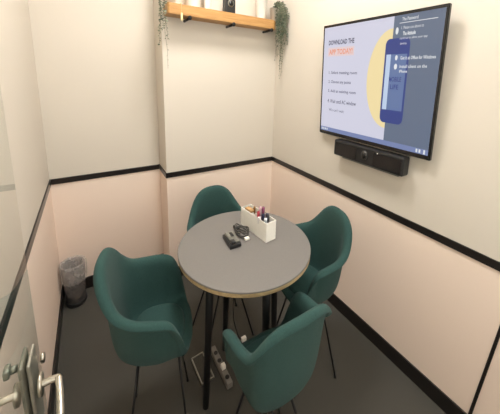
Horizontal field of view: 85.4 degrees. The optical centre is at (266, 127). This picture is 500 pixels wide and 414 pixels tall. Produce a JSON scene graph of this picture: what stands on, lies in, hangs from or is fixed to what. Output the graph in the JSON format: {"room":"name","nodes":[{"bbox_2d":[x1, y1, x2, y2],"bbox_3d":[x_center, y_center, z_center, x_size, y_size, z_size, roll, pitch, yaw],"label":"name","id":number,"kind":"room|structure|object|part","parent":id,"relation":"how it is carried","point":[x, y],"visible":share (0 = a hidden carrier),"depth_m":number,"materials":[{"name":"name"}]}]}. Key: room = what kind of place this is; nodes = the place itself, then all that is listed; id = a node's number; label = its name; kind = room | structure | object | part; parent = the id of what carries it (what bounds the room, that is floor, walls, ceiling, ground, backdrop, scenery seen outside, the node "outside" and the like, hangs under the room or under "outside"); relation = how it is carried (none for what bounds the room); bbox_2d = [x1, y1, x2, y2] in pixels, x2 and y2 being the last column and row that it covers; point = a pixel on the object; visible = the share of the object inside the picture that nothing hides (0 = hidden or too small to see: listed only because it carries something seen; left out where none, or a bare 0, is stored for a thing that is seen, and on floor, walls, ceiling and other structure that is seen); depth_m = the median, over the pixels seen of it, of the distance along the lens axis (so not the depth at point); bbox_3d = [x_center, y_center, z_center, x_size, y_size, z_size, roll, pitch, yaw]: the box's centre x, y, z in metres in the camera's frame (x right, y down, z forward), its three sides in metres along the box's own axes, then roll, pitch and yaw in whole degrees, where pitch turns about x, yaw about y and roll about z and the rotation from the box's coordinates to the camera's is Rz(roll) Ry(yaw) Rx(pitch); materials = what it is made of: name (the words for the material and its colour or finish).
{"room":"office","nodes":[
{"label":"office","id":0,"kind":"room"},
{"bbox_2d":[0,0,61,413],"bbox_3d":[-0.757,0.031,0.528,0.075,3.537,3.724,-5,13,-33],"label":"wall","id":1,"kind":"structure","parent":0,"point":[24,174],"depth_m":1.38,"materials":[{"name":"beige paint"}]},
{"bbox_2d":[0,179,50,348],"bbox_3d":[-0.726,0.751,0.655,0.009,0.046,3.649,-5,13,-33],"label":"trim","id":2,"kind":"structure","parent":1,"relation":"attached to","point":[11,301],"depth_m":1.16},
{"bbox_2d":[0,344,64,413],"bbox_3d":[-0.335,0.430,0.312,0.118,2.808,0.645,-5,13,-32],"label":"door handle","id":3,"kind":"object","parent":1,"relation":"in","point":[31,384],"depth_m":0.52,"materials":[{"name":"silver metal"}]},
{"bbox_3d":[-0.472,0.528,0.475,0.039,0.070,0.113,-3,12,-26],"label":"lever handle","id":4,"kind":"part","parent":3,"relation":"part of","materials":[{"name":"metal"}]},
{"bbox_3d":[-0.410,0.523,0.514,0.039,0.070,0.113,-6,14,-38],"label":"lever handle","id":5,"kind":"part","parent":3,"relation":"part of","materials":[{"name":"metal"}]},
{"bbox_2d":[47,284,64,413],"bbox_3d":[-0.759,1.718,0.838,0.010,0.110,3.649,-5,13,-33],"label":"baseboard","id":6,"kind":"structure","parent":1,"relation":"attached to","point":[60,317],"depth_m":1.79,"materials":[{"name":"black wood"}]},
{"bbox_2d":[28,0,277,283],"bbox_3d":[-0.831,-0.335,2.461,1.952,3.537,0.349,-5,13,-33],"label":"wall","id":7,"kind":"structure","parent":0,"point":[111,99],"depth_m":2.37,"materials":[{"name":"beige paint"}]},
{"bbox_2d":[64,253,183,295],"bbox_3d":[-0.866,1.355,2.743,1.931,0.110,0.284,-5,13,-33],"label":"baseboard","id":8,"kind":"structure","parent":7,"relation":"attached to","point":[87,282],"depth_m":2.38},
{"bbox_2d":[51,156,271,184],"bbox_3d":[-0.833,0.388,2.562,1.934,0.046,0.283,-5,13,-33],"label":"trim","id":9,"kind":"structure","parent":7,"relation":"attached to","point":[240,163],"depth_m":2.46,"materials":[{"name":"black wood"}]},
{"bbox_2d":[163,2,275,32],"bbox_3d":[-0.359,-0.929,2.344,1.001,0.107,0.154,-5,13,-33],"label":"wall shelf","id":10,"kind":"object","parent":7,"relation":"attached to","point":[174,10],"visible":0.99,"depth_m":2.25,"materials":[{"name":"brown wood"}]},
{"bbox_2d":[158,0,174,65],"bbox_3d":[-0.774,-0.790,2.070,0.105,0.665,0.186,5,11,14],"label":"trailing plant","id":11,"kind":"object","parent":10,"relation":"on","point":[160,1],"visible":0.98,"depth_m":2.03,"materials":[{"name":"green plant"}]},
{"bbox_3d":[-0.640,-0.869,2.169,0.028,0.033,0.154,-5,13,-33],"label":"support rod","id":12,"kind":"part","parent":10,"relation":"part of","materials":[{"name":"black metal"}]},
{"bbox_2d":[185,0,199,6],"bbox_3d":[-0.592,-1.079,2.154,0.135,0.242,0.135,-5,13,-33],"label":"planter","id":13,"kind":"object","parent":10,"relation":"on","point":[196,3],"visible":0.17,"depth_m":2.12,"materials":[{"name":"white ceramic"}]},
{"bbox_2d":[203,0,210,8],"bbox_3d":[-0.493,-1.074,2.215,0.082,0.215,0.077,8,12,28],"label":"planter","id":14,"kind":"object","parent":10,"relation":"on","point":[207,3],"visible":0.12,"depth_m":2.20,"materials":[{"name":"white ceramic"}]},
{"bbox_2d":[223,0,234,12],"bbox_3d":[-0.324,-1.055,2.325,0.094,0.148,0.074,-5,13,-33],"label":"clock","id":15,"kind":"object","parent":10,"relation":"on","point":[228,5],"visible":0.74,"depth_m":2.30,"materials":[{"name":"black plastic"}]},
{"bbox_2d":[255,0,267,17],"bbox_3d":[-0.053,-1.114,2.493,0.114,0.222,0.114,-5,13,-33],"label":"planter","id":16,"kind":"object","parent":10,"relation":"on","point":[261,5],"visible":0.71,"depth_m":2.46,"materials":[{"name":"white ceramic"}]},
{"bbox_2d":[270,1,289,78],"bbox_3d":[0.117,-0.835,2.613,0.143,0.722,0.202,-5,13,-33],"label":"trailing plant","id":17,"kind":"object","parent":10,"relation":"on","point":[278,13],"visible":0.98,"depth_m":2.56,"materials":[{"name":"green plant"}]},
{"bbox_3d":[0.067,-1.079,2.603,0.079,0.122,0.079,-5,13,-33],"label":"pot","id":18,"kind":"part","parent":17,"relation":"part of","materials":[{"name":"white ceramic"}]},
{"bbox_2d":[53,275,445,413],"bbox_3d":[0.049,1.754,1.385,2.102,0.108,3.799,-5,13,-33],"label":"floor","id":19,"kind":"structure","parent":0,"point":[96,380],"depth_m":1.75,"materials":[{"name":"grey carpet"}]},
{"bbox_2d":[93,247,192,413],"bbox_3d":[-0.601,1.118,1.399,0.419,1.091,0.505,-2,11,-18],"label":"armchair","id":20,"kind":"object","parent":19,"relation":"on","point":[144,303],"visible":1,"depth_m":1.36,"materials":[{"name":"teal fabric"}]},
{"bbox_3d":[-0.654,1.388,1.319,0.013,0.585,0.178,3,11,8],"label":"leg","id":21,"kind":"part","parent":20,"relation":"part of","materials":[{"name":"black metal"}]},
{"bbox_2d":[136,303,184,337],"bbox_3d":[-0.556,1.031,1.397,0.255,0.051,0.286,-2,11,-18],"label":"seat cushion","id":22,"kind":"object","parent":20,"relation":"on","point":[174,313],"depth_m":1.45,"materials":[{"name":"teal fabric"}]},
{"bbox_3d":[-0.430,1.382,1.393,0.013,0.585,0.170,-6,13,-37],"label":"leg","id":23,"kind":"part","parent":20,"relation":"part of","materials":[{"name":"black metal"}]},
{"bbox_3d":[-0.498,1.342,1.595,0.013,0.585,0.170,2,11,1],"label":"leg","id":24,"kind":"part","parent":20,"relation":"part of","materials":[{"name":"black metal"}]},
{"bbox_2d":[191,352,214,385],"bbox_3d":[-0.428,1.597,1.795,0.087,0.014,0.195,-6,13,-35],"label":"frame","id":25,"kind":"object","parent":19,"relation":"on","point":[198,360],"visible":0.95,"depth_m":1.80,"materials":[{"name":"metal"}]},
{"bbox_3d":[-0.428,1.601,1.796,0.074,0.007,0.183,-6,13,-35],"label":"lid","id":26,"kind":"part","parent":25,"relation":"part of","materials":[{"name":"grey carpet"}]},
{"bbox_2d":[187,185,253,334],"bbox_3d":[-0.338,1.014,2.004,0.505,1.091,0.419,-4,12,-31],"label":"armchair","id":27,"kind":"object","parent":19,"relation":"on","point":[213,200],"visible":0.17,"depth_m":2.04,"materials":[{"name":"teal fabric"}]},
{"bbox_3d":[-0.482,1.254,2.065,0.178,0.585,0.013,1,11,-5],"label":"leg","id":28,"kind":"part","parent":27,"relation":"part of","materials":[{"name":"black metal"}]},
{"bbox_3d":[-0.361,1.295,1.867,0.013,0.585,0.170,11,14,39],"label":"leg","id":29,"kind":"part","parent":27,"relation":"part of","materials":[{"name":"black metal"}]},
{"bbox_3d":[-0.175,1.281,1.978,0.170,0.585,0.013,0,11,-12],"label":"leg","id":30,"kind":"part","parent":27,"relation":"part of","materials":[{"name":"black metal"}]},
{"bbox_2d":[211,345,232,389],"bbox_3d":[-0.306,1.570,1.793,0.038,0.078,0.278,-5,13,-34],"label":"power strip","id":31,"kind":"object","parent":19,"relation":"on","point":[221,366],"visible":0.95,"depth_m":1.75,"materials":[{"name":"white plastic"}]},
{"bbox_2d":[221,362,225,370],"bbox_3d":[-0.284,1.554,1.758,0.027,0.032,0.028,-5,13,-34],"label":"plug","id":32,"kind":"object","parent":31,"relation":"attached to","point":[223,366],"depth_m":1.75,"materials":[{"name":"white plastic"}]},
{"bbox_2d":[178,211,310,413],"bbox_3d":[-0.140,1.141,1.639,0.740,0.988,0.740,-5,13,-33],"label":"round table","id":33,"kind":"object","parent":19,"relation":"on","point":[257,268],"visible":0.85,"depth_m":1.44,"materials":[{"name":"grey laminate"}]},
{"bbox_3d":[-0.327,1.175,1.511,0.076,0.944,0.045,-5,13,-33],"label":"leg","id":34,"kind":"part","parent":33,"relation":"part of","materials":[{"name":"black metal"}]},
{"bbox_3d":[-0.273,1.118,1.824,0.045,0.944,0.076,-5,13,-33],"label":"leg","id":35,"kind":"part","parent":33,"relation":"part of","materials":[{"name":"black metal"}]},
{"bbox_2d":[223,231,240,249],"bbox_3d":[-0.200,0.634,1.536,0.066,0.042,0.124,-4,12,-29],"label":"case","id":36,"kind":"object","parent":33,"relation":"on","point":[230,238],"visible":1,"depth_m":1.51,"materials":[{"name":"black plastic"}]},
{"bbox_3d":[-0.199,0.626,1.542,0.050,0.011,0.109,-4,12,-29],"label":"lid","id":37,"kind":"part","parent":36,"relation":"part of","materials":[{"name":"plastic"}]},
{"bbox_2d":[233,298,245,342],"bbox_3d":[-0.159,1.133,1.848,0.110,0.921,0.139,-5,13,-33],"label":"power cable","id":38,"kind":"object","parent":33,"relation":"hanging from","point":[243,338],"visible":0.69,"depth_m":1.96,"materials":[{"name":"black plastic"}]},
{"bbox_3d":[-0.172,1.129,1.839,0.078,0.911,0.139,-5,13,-33],"label":"cord","id":39,"kind":"part","parent":38,"relation":"part of","materials":[{"name":"black plastic"}]},
{"bbox_2d":[233,223,249,240],"bbox_3d":[-0.150,0.616,1.621,0.086,0.044,0.158,-5,13,-33],"label":"coiled cable","id":40,"kind":"object","parent":33,"relation":"on","point":[236,228],"visible":1,"depth_m":1.60,"materials":[{"name":"black plastic"}]},
{"bbox_3d":[-0.151,0.616,1.619,0.093,0.043,0.108,2,11,1],"label":"cord","id":41,"kind":"part","parent":40,"relation":"part of","materials":[{"name":"black plastic"}]},
{"bbox_2d":[241,204,275,242],"bbox_3d":[-0.057,0.579,1.651,0.074,0.119,0.251,-7,14,-40],"label":"desk organizer","id":42,"kind":"object","parent":33,"relation":"on","point":[265,232],"visible":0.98,"depth_m":1.59,"materials":[{"name":"white plastic"}]},
{"bbox_2d":[245,206,253,213],"bbox_3d":[-0.110,0.563,1.707,0.034,0.111,0.064,-7,14,-40],"label":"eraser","id":43,"kind":"object","parent":42,"relation":"in","point":[248,208],"visible":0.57,"depth_m":1.69,"materials":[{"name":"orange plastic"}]},
{"bbox_3d":[-0.009,1.196,1.460,0.045,0.944,0.076,-5,13,-33],"label":"leg","id":44,"kind":"part","parent":33,"relation":"part of","materials":[{"name":"black metal"}]},
{"bbox_3d":[0.045,1.139,1.773,0.076,0.944,0.045,-5,13,-33],"label":"leg","id":45,"kind":"part","parent":33,"relation":"part of","materials":[{"name":"black metal"}]},
{"bbox_2d":[222,292,331,413],"bbox_3d":[0.026,1.188,1.239,0.434,1.056,0.379,-5,13,-33],"label":"armchair","id":46,"kind":"object","parent":19,"relation":"on","point":[270,368],"visible":1,"depth_m":1.04,"materials":[{"name":"teal fabric"}]},
{"bbox_3d":[-0.146,1.403,1.333,0.170,0.585,0.013,-1,11,-14],"label":"leg","id":47,"kind":"part","parent":46,"relation":"part of","materials":[{"name":"black metal"}]},
{"bbox_2d":[246,334,269,352],"bbox_3d":[0.016,1.080,1.240,0.286,0.051,0.255,-5,13,-33],"label":"seat cushion","id":48,"kind":"object","parent":46,"relation":"on","point":[253,344],"depth_m":1.32,"materials":[{"name":"teal fabric"}]},
{"bbox_3d":[0.164,1.428,1.258,0.178,0.585,0.013,1,11,-7],"label":"leg","id":49,"kind":"part","parent":46,"relation":"part of","materials":[{"name":"black metal"}]},
{"bbox_2d":[277,206,351,398],"bbox_3d":[0.282,1.075,1.792,0.419,1.091,0.505,-3,12,-23],"label":"armchair","id":50,"kind":"object","parent":19,"relation":"on","point":[329,234],"visible":0.57,"depth_m":1.74,"materials":[{"name":"teal fabric"}]},
{"bbox_3d":[0.090,1.309,1.876,0.013,0.585,0.170,-8,14,-42],"label":"leg","id":51,"kind":"part","parent":50,"relation":"part of","materials":[{"name":"black metal"}]},
{"bbox_2d":[288,265,317,293],"bbox_3d":[0.244,0.991,1.758,0.255,0.051,0.286,-3,12,-23],"label":"seat cushion","id":52,"kind":"object","parent":50,"relation":"on","point":[303,283],"depth_m":1.70,"materials":[{"name":"teal fabric"}]},
{"bbox_3d":[0.392,1.339,1.773,0.178,0.585,0.013,11,14,39],"label":"leg","id":53,"kind":"part","parent":50,"relation":"part of","materials":[{"name":"black metal"}]},
{"bbox_2d":[270,0,499,413],"bbox_3d":[0.940,-0.116,1.629,0.075,3.537,3.724,-5,13,-33],"label":"wall","id":54,"kind":"structure","parent":0,"point":[437,305],"depth_m":1.64,"materials":[{"name":"beige paint"}]},
{"bbox_2d":[334,138,409,176],"bbox_3d":[0.702,0.209,1.889,0.088,0.153,0.559,-5,13,-33],"label":"soundbar","id":55,"kind":"object","parent":54,"relation":"attached to","point":[392,163],"visible":1,"depth_m":1.81,"materials":[{"name":"black plastic"}]},
{"bbox_2d":[335,142,356,159],"bbox_3d":[0.583,0.170,2.003,0.002,0.089,0.195,-5,13,-33],"label":"speaker grille","id":56,"kind":"object","parent":55,"relation":"attached to","point":[348,150],"depth_m":1.99,"materials":[{"name":"black plastic"}]},
{"bbox_3d":[0.726,0.206,1.923,0.012,0.148,0.465,-5,13,-33],"label":"wall plate","id":57,"kind":"part","parent":55,"relation":"part of","materials":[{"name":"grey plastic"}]},
{"bbox_2d":[372,153,400,173],"bbox_3d":[0.763,0.228,1.732,0.002,0.089,0.195,-5,13,-33],"label":"speaker grille","id":58,"kind":"object","parent":55,"relation":"attached to","point":[388,162],"depth_m":1.72,"materials":[{"name":"black plastic"}]},
{"bbox_2d":[272,157,499,271],"bbox_3d":[0.975,0.633,1.598,0.009,0.046,3.375,-5,13,-33],"label":"trim","id":59,"kind":"structure","parent":54,"relation":"attached to","point":[467,251],"depth_m":1.72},
{"bbox_2d":[320,3,451,160],"bbox_3d":[0.702,-0.298,1.827,0.080,0.840,0.888,-5,13,-33],"label":"television","id":60,"kind":"object","parent":54,"relation":"attached to","point":[382,75],"visible":1,"depth_m":1.70,"materials":[{"name":"black plastic"}]},
{"bbox_3d":[0.840,-0.267,1.575,0.032,0.762,0.284,-5,13,-33],"label":"panel","id":61,"kind":"part","parent":60,"relation":"part of","materials":[{"name":"black"}]},
{"bbox_2d":[327,293,466,413],"bbox_3d":[0.940,1.600,1.779,0.010,0.110,3.375,-5,13,-33],"label":"baseboard","id":62,"kind":"structure","parent":54,"relation":"attached to","point":[429,388],"depth_m":1.83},
{"bbox_2d":[468,326,499,413],"bbox_3d":[1.157,1.163,1.391,0.005,0.915,0.080,-5,13,-33],"label":"trim","id":63,"kind":"structure","parent":54,"relation":"attached to","point":[497,337],"depth_m":1.42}
]}

